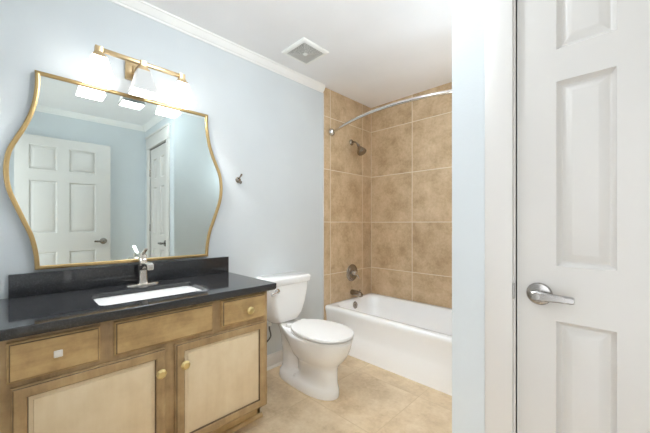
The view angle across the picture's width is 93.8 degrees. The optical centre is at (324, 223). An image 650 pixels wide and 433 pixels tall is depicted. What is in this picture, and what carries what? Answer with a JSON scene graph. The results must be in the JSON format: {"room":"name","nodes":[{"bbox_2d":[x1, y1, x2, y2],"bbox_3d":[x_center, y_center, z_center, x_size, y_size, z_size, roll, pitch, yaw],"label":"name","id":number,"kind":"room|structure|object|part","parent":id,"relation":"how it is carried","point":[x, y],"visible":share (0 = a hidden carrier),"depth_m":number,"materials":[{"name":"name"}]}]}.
{"room":"bathroom","nodes":[
{"label":"bathroom","id":0,"kind":"room"},
{"bbox_2d":[0,0,370,354],"bbox_3d":[-0.575,-0.065,2.378,0.132,2.440,3.220,0,0,45],"label":"wall","id":1,"kind":"structure","parent":0,"point":[265,126],"depth_m":2.29,"materials":[{"name":"blue paint"}]},
{"bbox_2d":[3,70,222,269],"bbox_3d":[-1.091,-0.254,1.753,0.033,0.952,1.051,0,0,45],"label":"mirror","id":2,"kind":"object","parent":1,"relation":"attached to","point":[93,175],"visible":1,"depth_m":1.65,"materials":[{"name":"gold metal"}]},
{"bbox_2d":[8,256,228,298],"bbox_3d":[-1.072,0.290,1.781,0.020,0.108,1.085,0,0,45],"label":"backsplash","id":3,"kind":"structure","parent":1,"relation":"attached to","point":[48,282],"depth_m":1.64,"materials":[{"name":"black stone"}]},
{"bbox_2d":[82,44,194,108],"bbox_3d":[-1.026,-0.821,1.700,0.200,0.218,0.523,0,0,45],"label":"vanity light","id":4,"kind":"object","parent":1,"relation":"attached to","point":[98,72],"visible":1,"depth_m":1.64,"materials":[{"name":"white glass"}]},
{"bbox_3d":[-1.139,-0.772,1.530,0.122,0.120,0.122,0,0,45],"label":"lamp shade","id":5,"kind":"part","parent":4,"relation":"part of","materials":[{"name":"white glass"}]},
{"bbox_3d":[-1.094,-0.875,1.758,0.021,0.110,0.108,0,0,45],"label":"plate","id":6,"kind":"part","parent":4,"relation":"part of","materials":[{"name":"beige metal"}]},
{"bbox_3d":[-1.045,-0.877,1.710,0.120,0.044,0.044,0,0,45],"label":"arm","id":7,"kind":"part","parent":4,"relation":"part of","materials":[{"name":"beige metal"}]},
{"bbox_3d":[-1.000,-0.772,1.670,0.122,0.120,0.122,0,0,45],"label":"lamp shade","id":8,"kind":"part","parent":4,"relation":"part of","materials":[{"name":"white glass"}]},
{"bbox_3d":[-0.857,-0.772,1.816,0.122,0.120,0.122,0,0,45],"label":"lamp shade","id":9,"kind":"part","parent":4,"relation":"part of","materials":[{"name":"white glass"}]},
{"bbox_2d":[108,0,325,92],"bbox_3d":[-0.757,-1.256,2.084,0.046,0.058,2.144,0,0,45],"label":"trim","id":10,"kind":"structure","parent":1,"relation":"attached to","point":[141,7],"depth_m":2.07,"materials":[{"name":"white paint"}]},
{"bbox_2d":[235,174,242,183],"bbox_3d":[-0.619,-0.324,2.214,0.058,0.074,0.042,0,0,45],"label":"robe hook","id":11,"kind":"object","parent":1,"relation":"attached to","point":[238,180],"visible":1,"depth_m":2.22,"materials":[{"name":"silver metal"}]},
{"bbox_2d":[267,350,282,370],"bbox_3d":[-0.354,1.102,2.504,0.030,0.106,0.978,0,0,45],"label":"baseboard","id":12,"kind":"structure","parent":1,"relation":"attached to","point":[275,359],"depth_m":2.45,"materials":[{"name":"white paint"}]},
{"bbox_2d":[323,93,323,319],"bbox_3d":[-0.015,-0.035,2.860,0.012,2.380,0.004,0,0,45],"label":"trim","id":13,"kind":"structure","parent":1,"relation":"attached to","point":[323,93],"depth_m":2.86,"materials":[{"name":"white paint"}]},
{"bbox_2d":[346,264,359,280],"bbox_3d":[0.304,0.510,3.123,0.072,0.176,0.176,0,0,45],"label":"shower valve","id":14,"kind":"object","parent":1,"relation":"attached to","point":[351,273],"visible":1,"depth_m":3.12,"materials":[{"name":"silver metal"}]},
{"bbox_3d":[0.312,0.525,3.127,0.067,0.090,0.077,0,0,45],"label":"valve lever","id":15,"kind":"part","parent":14,"relation":"part of","materials":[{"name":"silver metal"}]},
{"bbox_2d":[350,289,362,296],"bbox_3d":[0.326,0.707,3.102,0.134,0.072,0.056,0,0,45],"label":"tub spout","id":16,"kind":"object","parent":1,"relation":"attached to","point":[352,292],"visible":1,"depth_m":3.08,"materials":[{"name":"silver metal"}]},
{"bbox_2d":[350,139,365,155],"bbox_3d":[0.337,-0.776,3.080,0.180,0.184,0.096,0,0,45],"label":"sprayer","id":17,"kind":"object","parent":1,"relation":"attached to","point":[361,150],"visible":1,"depth_m":3.05,"materials":[{"name":"silver metal"}]},
{"bbox_2d":[329,89,451,135],"bbox_3d":[0.545,-0.877,2.342,1.514,0.076,0.230,0,0,45],"label":"shower curtain rod","id":18,"kind":"object","parent":1,"relation":"attached to","point":[332,131],"visible":0.74,"depth_m":2.24,"materials":[{"name":"white metal"}]},
{"bbox_2d":[143,0,451,107],"bbox_3d":[0.400,-1.335,1.417,2.870,0.100,3.220,0,0,45],"label":"ceiling","id":19,"kind":"structure","parent":0,"point":[381,52],"depth_m":2.06,"materials":[{"name":"paint"}]},
{"bbox_2d":[282,37,328,64],"bbox_3d":[-0.147,-1.272,2.276,0.254,0.024,0.254,0,0,45],"label":"exhaust fan","id":20,"kind":"object","parent":19,"relation":"attached to","point":[304,51],"visible":1,"depth_m":2.25,"materials":[{"name":"white plastic"}]},
{"bbox_2d":[287,43,322,62],"bbox_3d":[-0.147,-1.270,2.276,0.198,0.010,0.198,0,0,45],"label":"grille","id":21,"kind":"object","parent":20,"relation":"attached to","point":[301,52],"depth_m":2.26,"materials":[{"name":"grey plastic"}]},
{"bbox_2d":[233,355,451,432],"bbox_3d":[0.400,1.205,1.417,2.870,0.100,3.220,0,0,45],"label":"floor","id":22,"kind":"structure","parent":0,"point":[372,398],"depth_m":1.91,"materials":[{"name":"tile"}]},
{"bbox_2d":[0,286,266,432],"bbox_3d":[-0.879,0.770,1.565,0.592,0.770,1.073,0,0,45],"label":"vanity cabinet","id":23,"kind":"object","parent":22,"relation":"on","point":[198,368],"visible":0.95,"depth_m":1.31,"materials":[{"name":"brown wood"}]},
{"bbox_3d":[-0.974,0.471,1.105,0.020,0.138,0.256,0,0,45],"label":"drawer","id":24,"kind":"part","parent":23,"relation":"part of","materials":[{"name":"brown wood"}]},
{"bbox_3d":[-0.961,0.468,1.095,0.017,0.025,0.025,0,0,45],"label":"knob","id":25,"kind":"part","parent":23,"relation":"part of","materials":[{"name":"white"}]},
{"bbox_3d":[-0.887,0.797,1.194,0.020,0.479,0.485,0,0,45],"label":"door","id":26,"kind":"part","parent":23,"relation":"part of","materials":[{"name":"brown wood"}]},
{"bbox_3d":[-0.887,0.797,1.194,0.008,0.393,0.399,0,0,45],"label":"panel","id":27,"kind":"part","parent":23,"relation":"part of","materials":[{"name":"beige wood"}]},
{"bbox_2d":[0,256,276,341],"bbox_3d":[-0.883,0.310,1.567,0.589,0.148,1.124,0,0,45],"label":"countertop","id":28,"kind":"structure","parent":23,"relation":"on","point":[36,303],"depth_m":1.48,"materials":[{"name":"black stone"}]},
{"bbox_2d":[126,248,158,286],"bbox_3d":[-0.990,0.240,1.679,0.173,0.208,0.164,0,0,45],"label":"faucet","id":29,"kind":"object","parent":28,"relation":"on","point":[143,265],"visible":1,"depth_m":1.70,"materials":[{"name":"grey metal"}]},
{"bbox_3d":[-1.030,0.340,1.718,0.060,0.008,0.164,0,0,45],"label":"plate","id":30,"kind":"part","parent":29,"relation":"part of","materials":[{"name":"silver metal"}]},
{"bbox_3d":[-1.014,0.167,1.702,0.084,0.062,0.036,0,0,45],"label":"lever","id":31,"kind":"part","parent":29,"relation":"part of","materials":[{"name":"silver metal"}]},
{"bbox_3d":[-0.976,0.240,1.665,0.133,0.060,0.037,0,0,45],"label":"spout","id":32,"kind":"part","parent":29,"relation":"part of","materials":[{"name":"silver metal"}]},
{"bbox_2d":[93,286,200,305],"bbox_3d":[-0.870,0.449,1.532,0.324,0.160,0.509,0,0,45],"label":"sink","id":33,"kind":"object","parent":28,"relation":"in","point":[112,300],"visible":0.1,"depth_m":1.63,"materials":[{"name":"white ceramic"}]},
{"bbox_3d":[-0.717,0.658,1.331,0.032,0.043,0.043,0,0,45],"label":"knob","id":34,"kind":"part","parent":23,"relation":"part of","materials":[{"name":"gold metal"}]},
{"bbox_3d":[-0.707,0.469,1.376,0.020,0.137,0.415,0,0,45],"label":"false drawer","id":35,"kind":"part","parent":23,"relation":"part of","materials":[{"name":"brown wood"}]},
{"bbox_3d":[-0.645,0.653,1.403,0.032,0.043,0.043,0,0,45],"label":"knob","id":36,"kind":"part","parent":23,"relation":"part of","materials":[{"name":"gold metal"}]},
{"bbox_3d":[-0.515,0.796,1.571,0.020,0.481,0.491,0,0,45],"label":"door","id":37,"kind":"part","parent":23,"relation":"part of","materials":[{"name":"brown wood"}]},
{"bbox_3d":[-0.516,0.796,1.571,0.008,0.395,0.405,0,0,45],"label":"panel","id":38,"kind":"part","parent":23,"relation":"part of","materials":[{"name":"beige wood"}]},
{"bbox_3d":[-0.754,1.144,1.440,0.014,0.022,1.073,0,0,45],"label":"shoe moulding","id":39,"kind":"part","parent":23,"relation":"part of","materials":[{"name":"brown wood"}]},
{"bbox_3d":[-0.437,0.466,1.651,0.020,0.135,0.263,0,0,45],"label":"drawer","id":40,"kind":"part","parent":23,"relation":"part of","materials":[{"name":"brown wood"}]},
{"bbox_3d":[-0.405,0.471,1.647,0.032,0.043,0.043,0,0,45],"label":"knob","id":41,"kind":"part","parent":23,"relation":"part of","materials":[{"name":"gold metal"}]},
{"bbox_2d":[256,271,353,400],"bbox_3d":[-0.127,0.781,2.195,0.774,0.746,0.406,0,0,45],"label":"toilet","id":42,"kind":"object","parent":22,"relation":"on","point":[313,349],"visible":0.97,"depth_m":2.09,"materials":[{"name":"white ceramic"}]},
{"bbox_2d":[267,322,271,341],"bbox_3d":[-0.507,0.882,2.306,0.199,0.236,0.068,0,0,-30],"label":"supply hose","id":43,"kind":"object","parent":42,"relation":"hanging from","point":[269,323],"visible":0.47,"depth_m":2.33,"materials":[{"name":"grey"}]},
{"bbox_3d":[-0.355,0.501,2.198,0.032,0.044,0.088,0,0,45],"label":"flush lever","id":44,"kind":"part","parent":42,"relation":"part of","materials":[{"name":"silver metal"}]},
{"bbox_3d":[-0.323,0.435,2.389,0.223,0.054,0.406,0,0,45],"label":"tank lid","id":45,"kind":"part","parent":42,"relation":"part of","materials":[{"name":"white ceramic"}]},
{"bbox_3d":[-0.325,0.613,2.390,0.199,0.300,0.378,0,0,45],"label":"tank","id":46,"kind":"part","parent":42,"relation":"part of","materials":[{"name":"white ceramic"}]},
{"bbox_3d":[-0.102,0.957,2.171,0.697,0.394,0.346,0,0,45],"label":"bowl","id":47,"kind":"part","parent":42,"relation":"part of","materials":[{"name":"white ceramic"}]},
{"bbox_3d":[-0.027,0.755,2.097,0.487,0.008,0.340,0,0,45],"label":"seat","id":48,"kind":"part","parent":42,"relation":"part of","materials":[{"name":"white plastic"}]},
{"bbox_3d":[-0.025,0.732,2.095,0.488,0.018,0.344,0,0,45],"label":"seat lid","id":49,"kind":"part","parent":42,"relation":"part of","materials":[{"name":"white plastic"}]},
{"bbox_2d":[325,293,451,395],"bbox_3d":[0.795,0.963,2.595,1.513,0.384,0.732,0,0,45],"label":"bathtub","id":50,"kind":"object","parent":22,"relation":"on","point":[412,340],"visible":0.57,"depth_m":2.46,"materials":[{"name":"white ceramic"}]},
{"bbox_2d":[371,82,451,307],"bbox_3d":[1.060,-0.065,2.856,1.526,2.440,0.010,0,0,45],"label":"wall","id":51,"kind":"structure","parent":0,"point":[411,142],"depth_m":3.03,"materials":[{"name":"tile"}]},
{"bbox_2d":[452,0,516,432],"bbox_3d":[1.433,-0.065,1.391,1.062,2.440,1.573,0,0,45],"label":"wall","id":52,"kind":"structure","parent":0,"point":[468,16],"depth_m":1.16,"materials":[{"name":"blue paint"}]},
{"bbox_2d":[485,0,514,432],"bbox_3d":[0.875,0.017,0.818,0.867,2.277,0.034,0,0,45],"label":"trim","id":53,"kind":"structure","parent":52,"relation":"attached to","point":[499,14],"depth_m":1.07,"materials":[{"name":"white paint"}]},
{"bbox_3d":[0.651,0.232,1.048,0.004,0.054,0.020,0,0,45],"label":"strike plate","id":54,"kind":"part","parent":53,"relation":"part of","materials":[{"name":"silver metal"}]},
{"bbox_2d":[514,0,516,432],"bbox_3d":[0.922,0.097,0.866,0.657,2.117,0.112,0,0,45],"label":"trim","id":55,"kind":"structure","parent":52,"relation":"attached to","point":[515,1],"depth_m":1.05,"materials":[{"name":"white paint"}]},
{"bbox_2d":[517,0,649,432],"bbox_3d":[0.881,0.102,0.817,0.636,2.083,0.098,0,0,45],"label":"door","id":56,"kind":"structure","parent":52,"relation":"in","point":[583,66],"depth_m":0.93,"materials":[{"name":"white paint"}]},
{"bbox_3d":[0.705,0.232,1.001,0.073,0.073,0.012,0,0,45],"label":"handle","id":57,"kind":"part","parent":56,"relation":"part of","materials":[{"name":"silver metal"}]},
{"bbox_3d":[0.713,0.232,0.951,0.106,0.031,0.052,0,0,45],"label":"lever","id":58,"kind":"part","parent":56,"relation":"part of","materials":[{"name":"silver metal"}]}
]}

